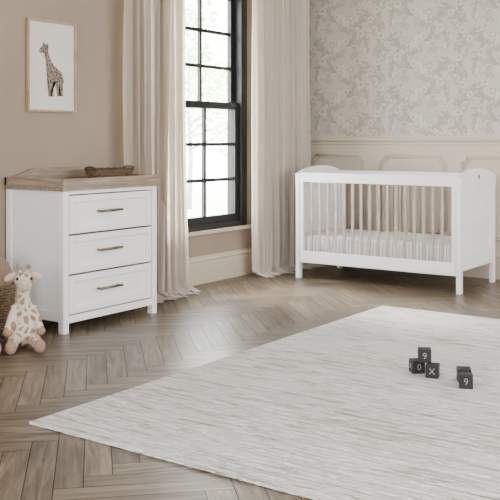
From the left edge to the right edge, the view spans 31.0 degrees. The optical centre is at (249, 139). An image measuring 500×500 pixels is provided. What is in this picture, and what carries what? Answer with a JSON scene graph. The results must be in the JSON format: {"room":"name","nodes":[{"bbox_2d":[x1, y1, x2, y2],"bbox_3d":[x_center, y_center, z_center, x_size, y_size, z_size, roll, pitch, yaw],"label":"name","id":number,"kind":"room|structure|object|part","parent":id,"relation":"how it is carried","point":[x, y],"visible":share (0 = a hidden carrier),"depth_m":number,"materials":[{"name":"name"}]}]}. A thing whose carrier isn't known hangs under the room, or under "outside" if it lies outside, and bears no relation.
{"room":"children's room","nodes":[
{"label":"children's room","id":0,"kind":"room"},
{"bbox_2d":[0,0,251,259],"bbox_3d":[-2.061,-0.255,5.133,0.160,2.850,8.800,0,0,35],"label":"wall","id":1,"kind":"structure","parent":0,"point":[92,136],"depth_m":6.24,"materials":[{"name":"paint"}]},
{"bbox_2d":[26,17,76,112],"bbox_3d":[-1.321,-0.490,6.018,0.026,0.610,0.430,0,0,35],"label":"print","id":2,"kind":"object","parent":1,"relation":"attached to","point":[51,46],"visible":1,"depth_m":6.01,"materials":[{"name":"white paper"}]},
{"bbox_2d":[185,0,238,225],"bbox_3d":[-0.517,-0.287,7.295,0.085,1.955,1.345,0,0,35],"label":"window","id":3,"kind":"structure","parent":1,"relation":"in","point":[234,107],"depth_m":7.66,"materials":[{"name":"black metal"}]},
{"bbox_3d":[-0.535,-0.762,7.308,0.040,1.005,1.345,0,0,35],"label":"sash","id":4,"kind":"part","parent":3,"relation":"part of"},
{"bbox_2d":[188,0,246,231],"bbox_3d":[-0.524,-0.305,7.301,0.156,2.090,1.515,0,0,35],"label":"frame","id":5,"kind":"object","parent":1,"relation":"attached to","point":[240,5],"visible":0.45,"depth_m":7.83,"materials":[{"name":"black metal"}]},
{"bbox_2d":[188,224,251,236],"bbox_3d":[-0.451,0.755,7.249,0.035,0.030,1.595,0,0,35],"label":"window sill","id":6,"kind":"structure","parent":1,"relation":"in","point":[226,229],"depth_m":7.50,"materials":[{"name":"paint"}]},
{"bbox_2d":[189,247,252,285],"bbox_3d":[-1.986,1.058,5.079,0.024,0.225,8.800,0,0,35],"label":"baseboard","id":7,"kind":"structure","parent":1,"relation":"attached to","point":[203,269],"depth_m":7.53,"materials":[{"name":"paint"}]},
{"bbox_2d":[0,263,499,499],"bbox_3d":[0.621,1.171,3.244,6.400,0.002,8.800,0,0,35],"label":"floor","id":8,"kind":"structure","parent":0,"point":[106,355],"depth_m":4.90,"materials":[{"name":"brown wood"}]},
{"bbox_2d":[0,257,15,340],"bbox_3d":[-1.557,0.920,5.328,0.348,0.505,0.345,0,0,43],"label":"wicker basket","id":9,"kind":"object","parent":8,"relation":"on","point":[7,289],"visible":0.75,"depth_m":5.26,"materials":[{"name":"brown wicker"}]},
{"bbox_2d":[3,264,45,354],"bbox_3d":[-1.272,0.934,5.073,0.233,0.470,0.356,0,0,-17],"label":"giraffe","id":10,"kind":"object","parent":8,"relation":"on","point":[23,327],"visible":1,"depth_m":5.05},
{"bbox_2d":[5,167,158,334],"bbox_3d":[-1.077,0.677,5.900,0.546,0.985,0.872,0,0,35],"label":"dresser","id":11,"kind":"object","parent":8,"relation":"on","point":[92,242],"visible":0.98,"depth_m":5.65,"materials":[{"name":"white paint"}]},
{"bbox_3d":[-1.293,0.700,6.052,0.010,0.780,0.808,0,0,35],"label":"panel","id":12,"kind":"part","parent":11,"relation":"part of","materials":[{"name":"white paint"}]},
{"bbox_2d":[84,165,133,177],"bbox_3d":[-0.946,0.230,6.090,0.269,0.112,0.392,0,0,35],"label":"woven tray","id":13,"kind":"object","parent":11,"relation":"on","point":[93,172],"visible":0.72,"depth_m":5.96,"materials":[{"name":"wicker"}]},
{"bbox_3d":[-1.090,1.083,5.909,0.486,0.015,0.808,0,0,35],"label":"panel","id":14,"kind":"part","parent":11,"relation":"part of","materials":[{"name":"white paint"}]},
{"bbox_3d":[-0.890,0.688,5.731,0.048,0.016,0.200,0,0,35],"label":"handle","id":15,"kind":"part","parent":11,"relation":"part of","materials":[{"name":"gold metal"}]},
{"bbox_3d":[-0.887,0.320,5.766,0.014,0.024,0.758,0,0,35],"label":"rail","id":16,"kind":"part","parent":11,"relation":"part of","materials":[{"name":"white paint"}]},
{"bbox_3d":[-0.890,0.445,5.731,0.048,0.016,0.200,0,0,35],"label":"handle","id":17,"kind":"part","parent":11,"relation":"part of","materials":[{"name":"gold metal"}]},
{"bbox_3d":[-0.890,0.931,5.731,0.048,0.016,0.200,0,0,35],"label":"handle","id":18,"kind":"part","parent":11,"relation":"part of","materials":[{"name":"gold metal"}]},
{"bbox_2d":[29,305,499,499],"bbox_3d":[1.059,1.164,4.275,2.570,0.012,3.190,0,0,35],"label":"area rug","id":19,"kind":"object","parent":8,"relation":"on","point":[336,410],"visible":1,"depth_m":3.82,"materials":[{"name":"beige fabric"}]},
{"bbox_2d":[409,358,424,373],"bbox_3d":[0.832,1.125,4.496,0.065,0.064,0.065,0,0,-10],"label":"block","id":20,"kind":"object","parent":19,"relation":"on","point":[415,367],"visible":0.92,"depth_m":4.47,"materials":[{"name":"black wood"}]},
{"bbox_2d":[418,347,430,362],"bbox_3d":[0.862,1.061,4.454,0.065,0.064,0.065,0,0,8],"label":"block","id":21,"kind":"object","parent":20,"relation":"on","point":[424,353],"visible":1,"depth_m":4.42,"materials":[{"name":"black wood"}]},
{"bbox_2d":[425,362,439,378],"bbox_3d":[0.892,1.125,4.408,0.065,0.064,0.065,0,0,18],"label":"block","id":22,"kind":"object","parent":19,"relation":"on","point":[432,370],"visible":1,"depth_m":4.38,"materials":[{"name":"black wood"}]},
{"bbox_2d":[456,366,470,381],"bbox_3d":[1.027,1.125,4.334,0.065,0.064,0.065,0,0,6],"label":"block","id":23,"kind":"object","parent":19,"relation":"on","point":[458,368],"visible":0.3,"depth_m":4.32,"materials":[{"name":"black wood"}]},
{"bbox_2d":[459,372,472,388],"bbox_3d":[1.011,1.125,4.223,0.065,0.064,0.065,0,0,12],"label":"block","id":24,"kind":"object","parent":19,"relation":"on","point":[465,378],"visible":1,"depth_m":4.19,"materials":[{"name":"black wood"}]},
{"bbox_2d":[295,165,495,294],"bbox_3d":[1.207,0.696,7.546,1.481,0.948,0.750,0,0,35],"label":"crib","id":25,"kind":"object","parent":8,"relation":"on","point":[322,235],"visible":1,"depth_m":7.29,"materials":[{"name":"white paint"}]},
{"bbox_3d":[0.618,0.296,7.961,0.041,0.148,0.750,0,0,35],"label":"arched rail","id":26,"kind":"part","parent":25,"relation":"part of","materials":[{"name":"white paint"}]},
{"bbox_3d":[0.618,0.670,7.961,0.012,0.600,0.650,0,0,35],"label":"panel","id":27,"kind":"part","parent":25,"relation":"part of","materials":[{"name":"white paint"}]},
{"bbox_3d":[1.205,0.879,7.548,1.380,0.139,0.670,0,0,35],"label":"mattress","id":28,"kind":"part","parent":25,"relation":"part of","materials":[{"name":"fabric"}]},
{"bbox_3d":[1.792,0.296,7.135,0.041,0.148,0.750,0,0,35],"label":"arched rail","id":29,"kind":"part","parent":25,"relation":"part of","materials":[{"name":"white paint"}]},
{"bbox_3d":[1.792,0.670,7.135,0.012,0.600,0.650,0,0,35],"label":"panel","id":30,"kind":"part","parent":25,"relation":"part of","materials":[{"name":"white paint"}]},
{"bbox_2d":[309,0,499,251],"bbox_3d":[3.200,-0.255,6.907,6.720,2.850,0.160,0,0,35],"label":"wall","id":31,"kind":"structure","parent":0,"point":[453,155],"depth_m":8.07,"materials":[{"name":"paint"}]},
{"bbox_2d":[309,0,499,135],"bbox_3d":[1.993,-0.855,7.658,3.557,1.640,0.002,0,0,35],"label":"wallpaper","id":32,"kind":"object","parent":31,"relation":"attached to","point":[480,108],"visible":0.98,"depth_m":8.08},
{"bbox_2d":[310,136,499,144],"bbox_3d":[3.144,0.007,6.827,6.400,0.075,0.036,0,0,35],"label":"trim","id":33,"kind":"structure","parent":31,"relation":"attached to","point":[467,140],"depth_m":8.05,"materials":[{"name":"paint"}]},
{"bbox_2d":[311,154,499,240],"bbox_3d":[3.062,0.490,6.902,6.057,0.717,0.020,0,0,35],"label":"trim","id":34,"kind":"structure","parent":31,"relation":"attached to","point":[359,155],"depth_m":8.19,"materials":[{"name":"paint"}]},
{"bbox_2d":[463,252,499,279],"bbox_3d":[3.157,1.058,6.825,6.376,0.225,0.024,0,0,35],"label":"baseboard","id":35,"kind":"structure","parent":31,"relation":"attached to","point":[482,271],"depth_m":7.64,"materials":[{"name":"paint"}]},
{"label":"outside","id":36,"kind":"structure","parent":0,"visible":0},
{"bbox_2d":[187,188,226,217],"bbox_3d":[-4.692,1.495,13.589,13.800,0.050,26.000,0,0,35],"label":"ground","id":37,"kind":"structure","parent":36,"point":[216,199],"depth_m":21.05,"materials":[{"name":"white"}]},
{"bbox_2d":[185,23,226,208],"bbox_3d":[-1.267,-0.469,19.292,2.606,3.882,2.610,0,0,35],"label":"tree","id":38,"kind":"object","parent":37,"relation":"on","point":[190,148],"visible":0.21,"depth_m":19.23,"materials":[{"name":"green plant"}]},
{"bbox_2d":[185,0,226,156],"bbox_3d":[-1.555,-0.590,15.460,2.604,4.123,2.633,0,0,35],"label":"tree","id":39,"kind":"object","parent":37,"relation":"on","point":[194,60],"visible":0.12,"depth_m":15.49,"materials":[{"name":"green plant"}]},
{"bbox_3d":[-0.233,-1.580,7.447,0.163,0.026,2.790,0,0,35],"label":"curtain rod","id":40,"kind":"object","parent":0,"visible":0},
{"bbox_2d":[123,0,179,302],"bbox_3d":[-0.680,-0.194,6.522,0.272,2.712,0.446,0,0,35],"label":"curtain","id":41,"kind":"object","parent":40,"relation":"hanging from","point":[145,49],"visible":0.59,"depth_m":6.56,"materials":[{"name":"fabric"}]},
{"bbox_2d":[155,0,200,298],"bbox_3d":[-0.539,-0.194,6.769,0.259,2.712,0.449,0,0,35],"label":"curtain","id":42,"kind":"object","parent":40,"relation":"hanging from","point":[178,281],"visible":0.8,"depth_m":6.84,"materials":[{"name":"fabric"}]},
{"bbox_2d":[251,0,325,277],"bbox_3d":[0.343,-0.194,8.017,0.300,2.712,0.941,0,0,35],"label":"curtain","id":43,"kind":"object","parent":40,"relation":"hanging from","point":[280,87],"visible":0.87,"depth_m":7.95,"materials":[{"name":"fabric"}]}
]}

